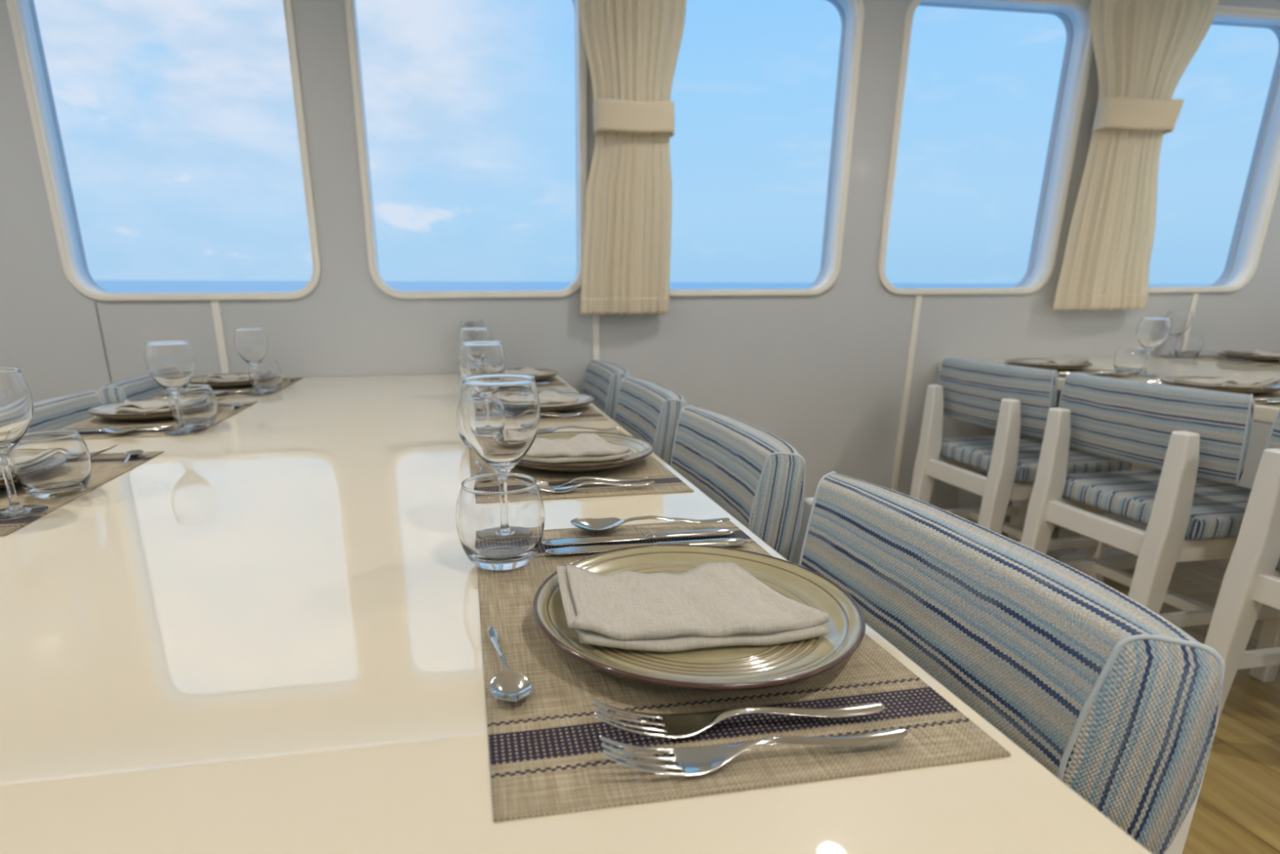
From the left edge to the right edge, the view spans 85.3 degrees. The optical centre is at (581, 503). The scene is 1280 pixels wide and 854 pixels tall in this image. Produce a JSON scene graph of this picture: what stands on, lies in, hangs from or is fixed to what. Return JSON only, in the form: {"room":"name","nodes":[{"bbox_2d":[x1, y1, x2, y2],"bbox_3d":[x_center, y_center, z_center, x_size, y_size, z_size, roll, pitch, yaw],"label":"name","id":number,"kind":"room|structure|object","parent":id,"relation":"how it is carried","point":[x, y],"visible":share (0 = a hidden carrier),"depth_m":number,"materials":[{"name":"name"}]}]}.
{"room":"ship interior","nodes":[
{"label":"ship interior","id":0,"kind":"room"},
{"bbox_2d":[0,0,1279,527],"bbox_3d":[0.561,-0.849,2.524,7.400,2.240,0.065,-3,17,-9],"label":"wall","id":1,"kind":"structure","parent":0,"point":[823,374],"depth_m":2.46,"materials":[{"name":"paint"}]},
{"bbox_2d":[94,302,111,382],"bbox_3d":[-1.529,-0.162,2.324,0.004,0.990,0.004,-3,17,-9],"label":"trim","id":2,"kind":"structure","parent":1,"relation":"attached to","point":[95,302],"depth_m":2.21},
{"bbox_2d":[5,0,320,301],"bbox_3d":[-1.236,-1.143,2.128,0.798,1.033,0.113,-3,17,-9],"label":"window","id":3,"kind":"structure","parent":1,"relation":"in","point":[22,13],"depth_m":2.10,"materials":[{"name":"paint"}]},
{"bbox_2d":[210,301,229,373],"bbox_3d":[-1.181,-0.181,2.378,0.023,0.990,0.008,-3,17,-9],"label":"trim","id":4,"kind":"structure","parent":1,"relation":"attached to","point":[216,313],"depth_m":2.27,"materials":[{"name":"paint"}]},
{"bbox_2d":[344,0,587,298],"bbox_3d":[-0.351,-1.192,2.270,0.771,1.033,0.113,-3,17,-9],"label":"window","id":5,"kind":"structure","parent":1,"relation":"in","point":[581,130],"depth_m":2.27,"materials":[{"name":"paint"}]},
{"bbox_2d":[592,314,599,360],"bbox_3d":[0.054,-0.250,2.577,0.023,0.990,0.008,-3,17,-9],"label":"trim","id":6,"kind":"structure","parent":1,"relation":"attached to","point":[595,317],"depth_m":2.47,"materials":[{"name":"paint"}]},
{"bbox_2d":[577,0,686,315],"bbox_3d":[0.165,-1.224,2.234,0.406,1.188,0.100,-3,17,-9],"label":"curtain","id":7,"kind":"object","parent":1,"relation":"hanging from","point":[633,46],"visible":1,"depth_m":2.25,"materials":[{"name":"beige fabric"}]},
{"bbox_2d":[669,0,864,297],"bbox_3d":[0.577,-1.244,2.420,0.772,1.033,0.113,-3,17,-9],"label":"window","id":8,"kind":"structure","parent":1,"relation":"in","point":[851,12],"depth_m":2.47,"materials":[{"name":"paint"}]},
{"bbox_2d":[891,295,921,491],"bbox_3d":[1.284,-0.319,2.775,0.023,0.990,0.008,-3,17,-9],"label":"trim","id":9,"kind":"structure","parent":1,"relation":"attached to","point":[917,298],"depth_m":2.73,"materials":[{"name":"paint"}]},
{"bbox_2d":[877,0,1093,294],"bbox_3d":[1.455,-1.293,2.561,0.780,1.033,0.113,-3,17,-9],"label":"window","id":10,"kind":"structure","parent":1,"relation":"in","point":[1073,14],"depth_m":2.55,"materials":[{"name":"paint"}]},
{"bbox_2d":[1052,0,1218,310],"bbox_3d":[2.016,-1.326,2.533,0.610,1.191,0.100,-3,17,-9],"label":"curtain","id":11,"kind":"object","parent":1,"relation":"hanging from","point":[1143,49],"visible":1,"depth_m":2.52,"materials":[{"name":"beige fabric"}]},
{"bbox_2d":[1182,293,1199,335],"bbox_3d":[2.513,-0.387,2.973,0.023,0.990,0.008,-3,17,-9],"label":"trim","id":12,"kind":"structure","parent":1,"relation":"attached to","point":[1194,297],"depth_m":2.84,"materials":[{"name":"paint"}]},
{"bbox_2d":[1147,4,1279,293],"bbox_3d":[2.384,-1.345,2.711,0.788,1.033,0.113,-3,17,-9],"label":"window","id":13,"kind":"structure","parent":1,"relation":"in","point":[1263,180],"depth_m":2.78,"materials":[{"name":"paint"}]},
{"bbox_2d":[1000,527,1279,853],"bbox_3d":[1.136,1.168,-0.349,7.600,0.060,6.897,-3,17,-9],"label":"floor","id":14,"kind":"structure","parent":0,"point":[1237,811],"depth_m":1.54,"materials":[{"name":"brown wood"}]},
{"bbox_2d":[26,390,103,432],"bbox_3d":[-1.055,0.147,1.641,0.485,0.775,0.509,-3,17,-9],"label":"dining chair","id":15,"kind":"object","parent":14,"relation":"on","point":[61,411],"visible":0.16,"depth_m":1.58,"materials":[{"name":"fabric"}]},
{"bbox_2d":[97,373,168,404],"bbox_3d":[-1.145,-0.006,2.152,0.485,0.775,0.509,-3,17,-9],"label":"dining chair","id":16,"kind":"object","parent":14,"relation":"on","point":[143,386],"visible":0.16,"depth_m":1.91,"materials":[{"name":"fabric"}]},
{"bbox_2d":[0,373,1151,853],"bbox_3d":[-0.400,0.368,0.962,1.162,0.735,3.241,-3,17,-9],"label":"dining table","id":17,"kind":"object","parent":14,"relation":"on","point":[262,633],"visible":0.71,"depth_m":0.49,"materials":[{"name":"laminate"}]},
{"bbox_2d":[0,451,164,536],"bbox_3d":[-0.846,-0.020,0.982,0.300,0.002,0.452,-3,17,-9],"label":"placemat","id":18,"kind":"object","parent":17,"relation":"on","point":[105,467],"visible":0.48,"depth_m":1.00,"materials":[{"name":"fabric"}]},
{"bbox_2d":[0,453,17,488],"bbox_3d":[-0.895,-0.038,1.000,0.257,0.024,0.257,-12,20,-34],"label":"dinner plate","id":19,"kind":"object","parent":18,"relation":"on","point":[2,485],"visible":0.07,"depth_m":0.95,"materials":[{"name":"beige ceramic"}]},
{"bbox_2d":[0,458,14,479],"bbox_3d":[-0.885,-0.051,0.996,0.194,0.029,0.118,-3,17,-9],"label":"napkin","id":20,"kind":"object","parent":19,"relation":"on","point":[1,472],"visible":0.11,"depth_m":0.96,"materials":[{"name":"fabric"}]},
{"bbox_2d":[0,367,48,520],"bbox_3d":[-0.711,-0.073,0.845,0.084,0.177,0.084,13,21,37],"label":"wine glass","id":21,"kind":"object","parent":18,"relation":"on","point":[16,402],"visible":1,"depth_m":0.83,"materials":[{"name":"glass"}]},
{"bbox_2d":[0,367,33,456],"bbox_3d":[-0.711,-0.108,0.834,0.084,0.103,0.084,-3,17,-8],"label":"bowl","id":22,"kind":"object","parent":21,"relation":"on","point":[16,402],"depth_m":0.83,"materials":[{"name":"clear glass"}]},
{"bbox_2d":[8,429,91,498],"bbox_3d":[-0.721,-0.053,0.943,0.088,0.083,0.088,-11,20,-30],"label":"tumbler","id":23,"kind":"object","parent":18,"relation":"on","point":[52,464],"visible":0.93,"depth_m":0.92,"materials":[{"name":"clear glass"}]},
{"bbox_2d":[89,442,120,454],"bbox_3d":[-0.886,-0.090,1.178,0.185,0.018,0.025,-3,17,-7],"label":"fork","id":24,"kind":"object","parent":18,"relation":"on","point":[114,446],"visible":0.26,"depth_m":1.18,"materials":[{"name":"silver metal"}]},
{"bbox_2d":[121,449,143,463],"bbox_3d":[-0.744,-0.075,1.141,0.028,0.012,0.108,-7,18,-21],"label":"teaspoon","id":25,"kind":"object","parent":18,"relation":"on","point":[133,453],"visible":1,"depth_m":1.17,"materials":[{"name":"silver metal"}]},
{"bbox_2d":[68,401,257,439],"bbox_3d":[-0.948,-0.191,1.554,0.300,0.002,0.452,-3,17,-9],"label":"placemat","id":26,"kind":"object","parent":17,"relation":"on","point":[224,412],"visible":0.41,"depth_m":1.48,"materials":[{"name":"fabric"}]},
{"bbox_2d":[40,426,137,435],"bbox_3d":[-0.964,-0.142,1.356,0.182,0.018,0.041,-1,17,-3],"label":"soup spoon","id":27,"kind":"object","parent":26,"relation":"on","point":[116,431],"visible":0.81,"depth_m":1.35,"materials":[{"name":"silver metal"}]},
{"bbox_2d":[60,425,173,429],"bbox_3d":[-0.947,-0.155,1.413,0.214,0.009,0.018,-3,17,-8],"label":"table knife","id":28,"kind":"object","parent":26,"relation":"on","point":[166,426],"visible":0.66,"depth_m":1.41,"materials":[{"name":"silver metal"}]},
{"bbox_2d":[77,427,165,433],"bbox_3d":[-0.948,-0.147,1.387,0.214,0.009,0.018,-3,17,-8],"label":"table knife","id":29,"kind":"object","parent":26,"relation":"on","point":[81,431],"visible":0.52,"depth_m":1.38,"materials":[{"name":"silver metal"}]},
{"bbox_2d":[87,397,217,421],"bbox_3d":[-0.973,-0.213,1.582,0.257,0.024,0.257,-12,20,-33],"label":"dinner plate","id":30,"kind":"object","parent":26,"relation":"on","point":[105,411],"visible":0.34,"depth_m":1.50,"materials":[{"name":"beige ceramic"}]},
{"bbox_2d":[115,400,169,413],"bbox_3d":[-0.964,-0.226,1.580,0.194,0.029,0.118,-2,17,-6],"label":"napkin","id":31,"kind":"object","parent":30,"relation":"on","point":[154,406],"visible":0.6,"depth_m":1.53,"materials":[{"name":"fabric"}]},
{"bbox_2d":[144,340,200,435],"bbox_3d":[-0.799,-0.228,1.360,0.084,0.177,0.084,15,23,42],"label":"wine glass","id":32,"kind":"object","parent":26,"relation":"on","point":[171,364],"visible":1,"depth_m":1.32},
{"bbox_2d":[144,340,195,395],"bbox_3d":[-0.799,-0.263,1.350,0.084,0.103,0.084,-8,19,-25],"label":"bowl","id":33,"kind":"object","parent":32,"relation":"on","point":[171,363],"depth_m":1.32,"materials":[{"name":"clear glass"}]},
{"bbox_2d":[168,384,217,428],"bbox_3d":[-0.805,-0.201,1.435,0.088,0.083,0.088,8,19,26],"label":"tumbler","id":34,"kind":"object","parent":26,"relation":"on","point":[198,403],"visible":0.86,"depth_m":1.41,"materials":[{"name":"clear glass"}]},
{"bbox_2d":[229,403,243,410],"bbox_3d":[-0.828,-0.228,1.649,0.028,0.012,0.108,-5,17,-16],"label":"teaspoon","id":35,"kind":"object","parent":26,"relation":"on","point":[235,405],"visible":1,"depth_m":1.68,"materials":[{"name":"silver metal"}]},
{"bbox_2d":[153,377,304,398],"bbox_3d":[-1.043,-0.353,2.092,0.300,0.002,0.452,-3,17,-9],"label":"placemat","id":36,"kind":"object","parent":17,"relation":"on","point":[285,383],"visible":0.26,"depth_m":2.02,"materials":[{"name":"fabric"}]},
{"bbox_2d":[160,390,229,395],"bbox_3d":[-1.057,-0.303,1.892,0.182,0.018,0.040,-1,17,-3],"label":"soup spoon","id":37,"kind":"object","parent":36,"relation":"on","point":[216,393],"visible":0.38,"depth_m":1.89,"materials":[{"name":"silver metal"}]},
{"bbox_2d":[189,373,252,388],"bbox_3d":[-1.068,-0.375,2.120,0.257,0.024,0.257,4,17,15],"label":"dinner plate","id":38,"kind":"object","parent":36,"relation":"on","point":[200,380],"visible":0.44,"depth_m":2.03,"materials":[{"name":"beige ceramic"}]},
{"bbox_2d":[204,373,249,382],"bbox_3d":[-1.060,-0.388,2.118,0.194,0.029,0.118,-2,17,-6],"label":"napkin","id":39,"kind":"object","parent":38,"relation":"on","point":[231,377],"visible":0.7,"depth_m":2.07,"materials":[{"name":"fabric"}]},
{"bbox_2d":[233,327,271,395],"bbox_3d":[-0.898,-0.389,1.897,0.084,0.177,0.084,-3,17,-7],"label":"wine glass","id":40,"kind":"object","parent":36,"relation":"on","point":[251,344],"visible":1,"depth_m":1.86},
{"bbox_2d":[233,327,268,367],"bbox_3d":[-0.899,-0.424,1.886,0.084,0.103,0.084,-9,19,-26],"label":"bowl","id":41,"kind":"object","parent":40,"relation":"on","point":[251,344],"depth_m":1.86,"materials":[{"name":"clear glass"}]},
{"bbox_2d":[248,360,282,391],"bbox_3d":[-0.900,-0.363,1.972,0.088,0.083,0.088,9,19,27],"label":"tumbler","id":42,"kind":"object","parent":36,"relation":"on","point":[269,374],"visible":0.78,"depth_m":1.94,"materials":[{"name":"clear glass"}]},
{"bbox_2d":[535,376,568,387],"bbox_3d":[-0.226,-0.400,2.229,0.300,0.002,0.452,-3,17,-9],"label":"placemat","id":43,"kind":"object","parent":17,"relation":"on","point":[554,381],"visible":0.12,"depth_m":2.11,"materials":[{"name":"fabric"}]},
{"bbox_2d":[459,320,484,328],"bbox_3d":[-0.374,-0.537,2.375,0.084,0.177,0.084,-7,18,-22],"label":"wine glass","id":44,"kind":"object","parent":43,"relation":"on","point":[464,323],"visible":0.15,"depth_m":2.32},
{"bbox_2d":[505,368,559,382],"bbox_3d":[-0.201,-0.403,2.193,0.257,0.024,0.257,8,19,25],"label":"dinner plate","id":45,"kind":"object","parent":43,"relation":"on","point":[550,373],"visible":0.24,"depth_m":2.21,"materials":[{"name":"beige ceramic"}]},
{"bbox_2d":[504,367,546,376],"bbox_3d":[-0.210,-0.415,2.188,0.194,0.029,0.118,-2,17,-6],"label":"napkin","id":46,"kind":"object","parent":45,"relation":"on","point":[530,371],"visible":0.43,"depth_m":2.17,"materials":[{"name":"fabric"}]},
{"bbox_2d":[539,391,608,422],"bbox_3d":[-0.129,-0.237,1.685,0.300,0.002,0.452,-3,17,-9],"label":"placemat","id":47,"kind":"object","parent":17,"relation":"on","point":[588,413],"visible":0.1,"depth_m":1.53,"materials":[{"name":"fabric"}]},
{"bbox_2d":[458,369,462,391],"bbox_3d":[-0.273,-0.311,1.785,0.088,0.083,0.088,9,19,28],"label":"tumbler","id":48,"kind":"object","parent":47,"relation":"on","point":[460,376],"visible":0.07,"depth_m":1.76,"materials":[{"name":"clear glass"}]},
{"bbox_2d":[458,327,491,348],"bbox_3d":[-0.280,-0.374,1.833,0.084,0.177,0.084,2,17,8],"label":"wine glass","id":49,"kind":"object","parent":47,"relation":"on","point":[466,334],"visible":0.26,"depth_m":1.78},
{"bbox_2d":[537,387,572,391],"bbox_3d":[-0.116,-0.306,1.881,0.182,0.018,0.040,-1,17,-2],"label":"soup spoon","id":50,"kind":"object","parent":47,"relation":"on","point":[537,388],"visible":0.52,"depth_m":1.88,"materials":[{"name":"silver metal"}]},
{"bbox_2d":[540,413,579,417],"bbox_3d":[-0.096,-0.191,1.492,0.185,0.018,0.025,-3,17,-9],"label":"fork","id":51,"kind":"object","parent":47,"relation":"on","point":[549,415],"visible":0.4,"depth_m":1.50,"materials":[{"name":"silver metal"}]},
{"bbox_2d":[540,411,582,414],"bbox_3d":[-0.092,-0.199,1.521,0.185,0.018,0.025,-2,17,-6],"label":"fork","id":52,"kind":"object","parent":47,"relation":"on","point":[548,412],"visible":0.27,"depth_m":1.52,"materials":[{"name":"silver metal"}]},
{"bbox_2d":[537,391,594,413],"bbox_3d":[-0.099,-0.236,1.636,0.265,0.024,0.265,-3,17,-8],"label":"dinner plate","id":53,"kind":"object","parent":47,"relation":"on","point":[584,400],"visible":0.34,"depth_m":1.58,"materials":[{"name":"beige ceramic"}]},
{"bbox_2d":[537,391,578,406],"bbox_3d":[-0.113,-0.248,1.631,0.194,0.029,0.118,-4,17,-11],"label":"napkin","id":54,"kind":"object","parent":53,"relation":"on","point":[547,398],"visible":0.41,"depth_m":1.60,"materials":[{"name":"fabric"}]},
{"bbox_2d":[468,430,693,499],"bbox_3d":[-0.032,-0.073,1.139,0.300,0.002,0.452,-3,17,-9],"label":"placemat","id":55,"kind":"object","parent":17,"relation":"on","point":[665,482],"visible":0.16,"depth_m":1.02,"materials":[{"name":"fabric"}]},
{"bbox_2d":[456,400,471,447],"bbox_3d":[-0.179,-0.144,1.231,0.088,0.083,0.088,9,19,28],"label":"tumbler","id":56,"kind":"object","parent":55,"relation":"on","point":[461,434],"visible":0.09,"depth_m":1.21,"materials":[{"name":"clear glass"}]},
{"bbox_2d":[459,340,506,377],"bbox_3d":[-0.181,-0.209,1.282,0.084,0.177,0.084,3,17,11],"label":"wine glass","id":57,"kind":"object","parent":55,"relation":"on","point":[476,357],"visible":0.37,"depth_m":1.23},
{"bbox_2d":[474,460,491,475],"bbox_3d":[-0.152,-0.050,1.043,0.028,0.012,0.108,-5,17,-14],"label":"teaspoon","id":58,"kind":"object","parent":55,"relation":"on","point":[482,471],"visible":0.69,"depth_m":1.02,"materials":[{"name":"silver metal"}]},
{"bbox_2d":[537,426,618,433],"bbox_3d":[-0.019,-0.140,1.327,0.182,0.018,0.041,0,17,0],"label":"soup spoon","id":59,"kind":"object","parent":55,"relation":"on","point":[548,429],"visible":0.78,"depth_m":1.32,"materials":[{"name":"silver metal"}]},
{"bbox_2d":[516,472,647,487],"bbox_3d":[0.001,-0.035,0.974,0.185,0.018,0.025,-2,17,-6],"label":"fork","id":60,"kind":"object","parent":55,"relation":"on","point":[553,484],"visible":0.84,"depth_m":0.97,"materials":[{"name":"silver metal"}]},
{"bbox_2d":[516,431,653,471],"bbox_3d":[-0.013,-0.081,1.119,0.257,0.024,0.257,-15,22,-40],"label":"dinner plate","id":61,"kind":"object","parent":55,"relation":"on","point":[640,449],"visible":0.48,"depth_m":1.08,"materials":[{"name":"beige ceramic"}]},
{"bbox_2d":[520,433,630,462],"bbox_3d":[-0.027,-0.093,1.115,0.194,0.029,0.118,-3,17,-7],"label":"napkin","id":62,"kind":"object","parent":61,"relation":"on","point":[582,447],"visible":0.79,"depth_m":1.08,"materials":[{"name":"fabric"}]},
{"bbox_2d":[537,480,654,492],"bbox_3d":[0.010,-0.028,0.949,0.185,0.018,0.025,-3,17,-8],"label":"fork","id":63,"kind":"object","parent":55,"relation":"on","point":[561,489],"visible":0.84,"depth_m":0.95,"materials":[{"name":"silver metal"}]},
{"bbox_2d":[476,520,1011,822],"bbox_3d":[0.065,0.091,0.594,0.300,0.002,0.452,-3,17,-9],"label":"placemat","id":64,"kind":"object","parent":17,"relation":"on","point":[547,755],"visible":0.52,"depth_m":0.43,"materials":[{"name":"fabric"}]},
{"bbox_2d":[458,373,540,472],"bbox_3d":[-0.085,-0.046,0.739,0.084,0.177,0.084,-1,17,-1],"label":"wine glass","id":65,"kind":"object","parent":64,"relation":"on","point":[500,413],"visible":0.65,"depth_m":0.69,"materials":[{"name":"glass"}]},
{"bbox_2d":[455,472,545,570],"bbox_3d":[-0.081,0.018,0.689,0.088,0.083,0.088,9,19,28],"label":"tumbler","id":66,"kind":"object","parent":64,"relation":"on","point":[500,517],"visible":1,"depth_m":0.66,"materials":[{"name":"clear glass"}]},
{"bbox_2d":[488,626,532,702],"bbox_3d":[-0.057,0.114,0.496,0.028,0.012,0.108,-5,17,-15],"label":"teaspoon","id":67,"kind":"object","parent":64,"relation":"on","point":[508,685],"visible":1,"depth_m":0.47,"materials":[{"name":"silver metal"}]},
{"bbox_2d":[542,528,734,546],"bbox_3d":[0.064,0.036,0.755,0.214,0.009,0.018,-3,17,-8],"label":"table knife","id":68,"kind":"object","parent":64,"relation":"on","point":[714,532],"visible":1,"depth_m":0.75,"materials":[{"name":"silver metal"}]},
{"bbox_2d":[545,537,746,554],"bbox_3d":[0.069,0.045,0.727,0.214,0.009,0.018,-2,17,-7],"label":"table knife","id":69,"kind":"object","parent":64,"relation":"on","point":[722,542],"visible":0.64,"depth_m":0.73,"materials":[{"name":"silver metal"}]},
{"bbox_2d":[570,515,729,533],"bbox_3d":[0.078,0.022,0.786,0.182,0.018,0.041,-1,17,-2],"label":"soup spoon","id":70,"kind":"object","parent":64,"relation":"on","point":[592,525],"visible":1,"depth_m":0.79,"materials":[{"name":"silver metal"}]},
{"bbox_2d":[533,543,865,690],"bbox_3d":[0.090,0.088,0.558,0.257,0.024,0.257,10,20,32],"label":"dinner plate","id":71,"kind":"object","parent":64,"relation":"on","point":[743,667],"visible":0.62,"depth_m":0.51,"materials":[{"name":"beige ceramic"}]},
{"bbox_2d":[556,561,829,651],"bbox_3d":[0.081,0.076,0.552,0.194,0.029,0.118,-2,17,-6],"label":"napkin","id":72,"kind":"object","parent":71,"relation":"on","point":[708,604],"visible":1,"depth_m":0.53,"materials":[{"name":"fabric"}]},
{"bbox_2d":[591,699,884,737],"bbox_3d":[0.099,0.129,0.428,0.185,0.018,0.025,-2,17,-5],"label":"fork","id":73,"kind":"object","parent":64,"relation":"on","point":[685,725],"visible":1,"depth_m":0.43,"materials":[{"name":"silver metal"}]},
{"bbox_2d":[599,728,909,776],"bbox_3d":[0.102,0.138,0.398,0.185,0.018,0.025,-3,17,-8],"label":"fork","id":74,"kind":"object","parent":64,"relation":"on","point":[695,760],"visible":1,"depth_m":0.40,"materials":[{"name":"silver metal"}]},
{"bbox_2d":[582,359,630,420],"bbox_3d":[-0.045,-0.068,2.329,0.485,0.775,0.509,-3,17,-9],"label":"dining chair","id":75,"kind":"object","parent":14,"relation":"on","point":[602,380],"visible":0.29,"depth_m":2.19,"materials":[{"name":"fabric"}]},
{"bbox_2d":[613,376,686,465],"bbox_3d":[0.045,0.086,1.818,0.485,0.775,0.509,-3,17,-9],"label":"dining chair","id":76,"kind":"object","parent":14,"relation":"on","point":[649,411],"visible":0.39,"depth_m":1.66,"materials":[{"name":"fabric"}]},
{"bbox_2d":[670,404,813,564],"bbox_3d":[0.137,0.240,1.304,0.485,0.775,0.509,-3,17,-9],"label":"dining chair","id":77,"kind":"object","parent":14,"relation":"on","point":[755,475],"visible":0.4,"depth_m":1.10,"materials":[{"name":"fabric"}]},
{"bbox_2d":[798,471,1225,853],"bbox_3d":[0.233,0.403,0.763,0.485,0.775,0.509,-3,17,-9],"label":"dining chair","id":78,"kind":"object","parent":14,"relation":"on","point":[1115,700],"visible":0.59,"depth_m":0.54,"materials":[{"name":"fabric"}]},
{"bbox_2d":[910,356,1132,582],"bbox_3d":[1.474,-0.092,2.372,0.485,0.775,0.509,-3,17,-9],"label":"dining chair","id":79,"kind":"object","parent":14,"relation":"on","point":[1014,401],"visible":0.81,"depth_m":2.25,"materials":[{"name":"wood"}]},
{"bbox_2d":[937,355,1279,561],"bbox_3d":[2.228,0.061,1.919,1.306,0.735,2.141,-3,17,-9],"label":"dining table","id":80,"kind":"object","parent":14,"relation":"on","point":[1162,366],"visible":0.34,"depth_m":2.47,"materials":[{"name":"beige paint"}]},
{"bbox_2d":[1006,364,1160,377],"bbox_3d":[1.635,-0.455,2.367,0.300,0.002,0.452,-3,17,-9],"label":"placemat","id":81,"kind":"object","parent":80,"relation":"on","point":[1085,370],"visible":0.23,"depth_m":2.30,"materials":[{"name":"fabric"}]},
{"bbox_2d":[1004,358,1093,371],"bbox_3d":[1.609,-0.478,2.395,0.257,0.024,0.257,-6,18,-17],"label":"dinner plate","id":82,"kind":"object","parent":81,"relation":"on","point":[1059,368],"visible":0.62,"depth_m":2.31,"materials":[{"name":"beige ceramic"}]},
{"bbox_2d":[1012,355,1089,365],"bbox_3d":[1.618,-0.491,2.393,0.194,0.029,0.118,-2,17,-6],"label":"napkin","id":83,"kind":"object","parent":82,"relation":"on","point":[1060,361],"visible":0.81,"depth_m":2.36,"materials":[{"name":"fabric"}]},
{"bbox_2d":[1057,372,1119,374],"bbox_3d":[1.635,-0.420,2.231,0.214,0.009,0.018,-2,17,-6],"label":"table knife","id":84,"kind":"object","parent":81,"relation":"on","point":[1060,373],"visible":0.54,"depth_m":2.22,"materials":[{"name":"silver metal"}]},
{"bbox_2d":[1085,371,1129,377],"bbox_3d":[1.623,-0.405,2.166,0.182,0.018,0.041,-1,17,-1],"label":"soup spoon","id":85,"kind":"object","parent":81,"relation":"on","point":[1120,374],"visible":0.76,"depth_m":2.16,"materials":[{"name":"silver metal"}]},
{"bbox_2d":[1113,346,1146,373],"bbox_3d":[1.779,-0.465,2.246,0.088,0.083,0.088,8,19,26],"label":"tumbler","id":86,"kind":"object","parent":81,"relation":"on","point":[1131,359],"visible":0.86,"depth_m":2.22,"materials":[{"name":"clear glass"}]},
{"bbox_2d":[1130,317,1171,376],"bbox_3d":[1.781,-0.491,2.171,0.084,0.177,0.084,8,19,25],"label":"wine glass","id":87,"kind":"object","parent":81,"relation":"on","point":[1151,332],"visible":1,"depth_m":2.14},
{"bbox_2d":[1136,317,1171,351],"bbox_3d":[1.781,-0.527,2.161,0.084,0.103,0.084,-9,19,-26],"label":"bowl","id":88,"kind":"object","parent":87,"relation":"on","point":[1151,332],"depth_m":2.13,"materials":[{"name":"clear glass"}]},
{"bbox_2d":[1158,355,1279,366],"bbox_3d":[2.564,-0.554,2.672,0.300,0.002,0.452,-3,17,-9],"label":"placemat","id":89,"kind":"object","parent":80,"relation":"on","point":[1217,358],"visible":0.47,"depth_m":2.66,"materials":[{"name":"fabric"}]},
{"bbox_2d":[1160,311,1192,356],"bbox_3d":[2.410,-0.689,2.812,0.084,0.177,0.084,-5,18,-16],"label":"wine glass","id":90,"kind":"object","parent":89,"relation":"on","point":[1181,321],"visible":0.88,"depth_m":2.77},
{"bbox_2d":[1165,311,1192,337],"bbox_3d":[2.410,-0.725,2.801,0.084,0.103,0.084,-8,18,-24],"label":"bowl","id":91,"kind":"object","parent":90,"relation":"on","point":[1181,321],"depth_m":2.77,"materials":[{"name":"clear glass"}]},
{"bbox_2d":[1173,335,1203,357],"bbox_3d":[2.423,-0.626,2.767,0.088,0.083,0.088,9,19,28],"label":"tumbler","id":92,"kind":"object","parent":89,"relation":"on","point":[1185,346],"visible":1,"depth_m":2.74,"materials":[{"name":"clear glass"}]},
{"bbox_2d":[1217,351,1279,362],"bbox_3d":[2.589,-0.557,2.636,0.257,0.024,0.257,9,19,27],"label":"dinner plate","id":93,"kind":"object","parent":89,"relation":"on","point":[1258,358],"visible":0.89,"depth_m":2.58,"materials":[{"name":"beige ceramic"}]},
{"bbox_2d":[1223,349,1279,356],"bbox_3d":[2.580,-0.569,2.631,0.194,0.029,0.118,-2,17,-6],"label":"napkin","id":94,"kind":"object","parent":93,"relation":"on","point":[1255,353],"visible":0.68,"depth_m":2.61,"materials":[{"name":"fabric"}]},
{"bbox_2d":[1161,382,1279,407],"bbox_3d":[1.725,-0.289,1.814,0.300,0.002,0.452,-3,17,-9],"label":"placemat","id":95,"kind":"object","parent":80,"relation":"on","point":[1276,394],"visible":0.1,"depth_m":1.75,"materials":[{"name":"fabric"}]},
{"bbox_2d":[1160,376,1279,394],"bbox_3d":[1.700,-0.311,1.842,0.257,0.024,0.257,12,21,35],"label":"dinner plate","id":96,"kind":"object","parent":95,"relation":"on","point":[1168,380],"visible":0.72,"depth_m":1.76,"materials":[{"name":"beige ceramic"}]},
{"bbox_2d":[1172,373,1279,387],"bbox_3d":[1.708,-0.324,1.840,0.194,0.029,0.118,-2,17,-6],"label":"napkin","id":97,"kind":"object","parent":96,"relation":"on","point":[1236,380],"visible":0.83,"depth_m":1.81,"materials":[{"name":"fabric"}]},
{"bbox_2d":[1253,397,1279,401],"bbox_3d":[1.724,-0.254,1.679,0.214,0.009,0.018,-3,17,-7],"label":"table knife","id":98,"kind":"object","parent":95,"relation":"on","point":[1260,399],"visible":0.8,"depth_m":1.66,"materials":[{"name":"silver metal"}]},
{"bbox_2d":[1266,400,1279,404],"bbox_3d":[1.723,-0.245,1.649,0.214,0.009,0.018,-3,17,-9],"label":"table knife","id":99,"kind":"object","parent":95,"relation":"on","point":[1272,402],"visible":1,"depth_m":1.63,"materials":[{"name":"silver metal"}]},
{"bbox_2d":[1020,372,1279,682],"bbox_3d":[1.563,0.059,1.869,0.485,0.775,0.509,-3,17,-9],"label":"dining chair","id":100,"kind":"object","parent":14,"relation":"on","point":[1192,507],"visible":0.91,"depth_m":1.74,"materials":[{"name":"wood"}]},
{"bbox_2d":[1204,408,1279,719],"bbox_3d":[1.655,0.214,1.354,0.485,0.775,0.509,-3,17,-9],"label":"dining chair","id":101,"kind":"object","parent":14,"relation":"on","point":[1251,577],"visible":0.75,"depth_m":1.46,"materials":[{"name":"wood"}]},
{"label":"outside","id":102,"kind":"structure","parent":0,"visible":0},
{"bbox_2d":[93,280,1212,293],"bbox_3d":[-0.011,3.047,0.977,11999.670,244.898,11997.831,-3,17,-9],"label":"sea","id":103,"kind":"structure","parent":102,"point":[111,286],"depth_m":500.16,"materials":[{"name":"liquid"}]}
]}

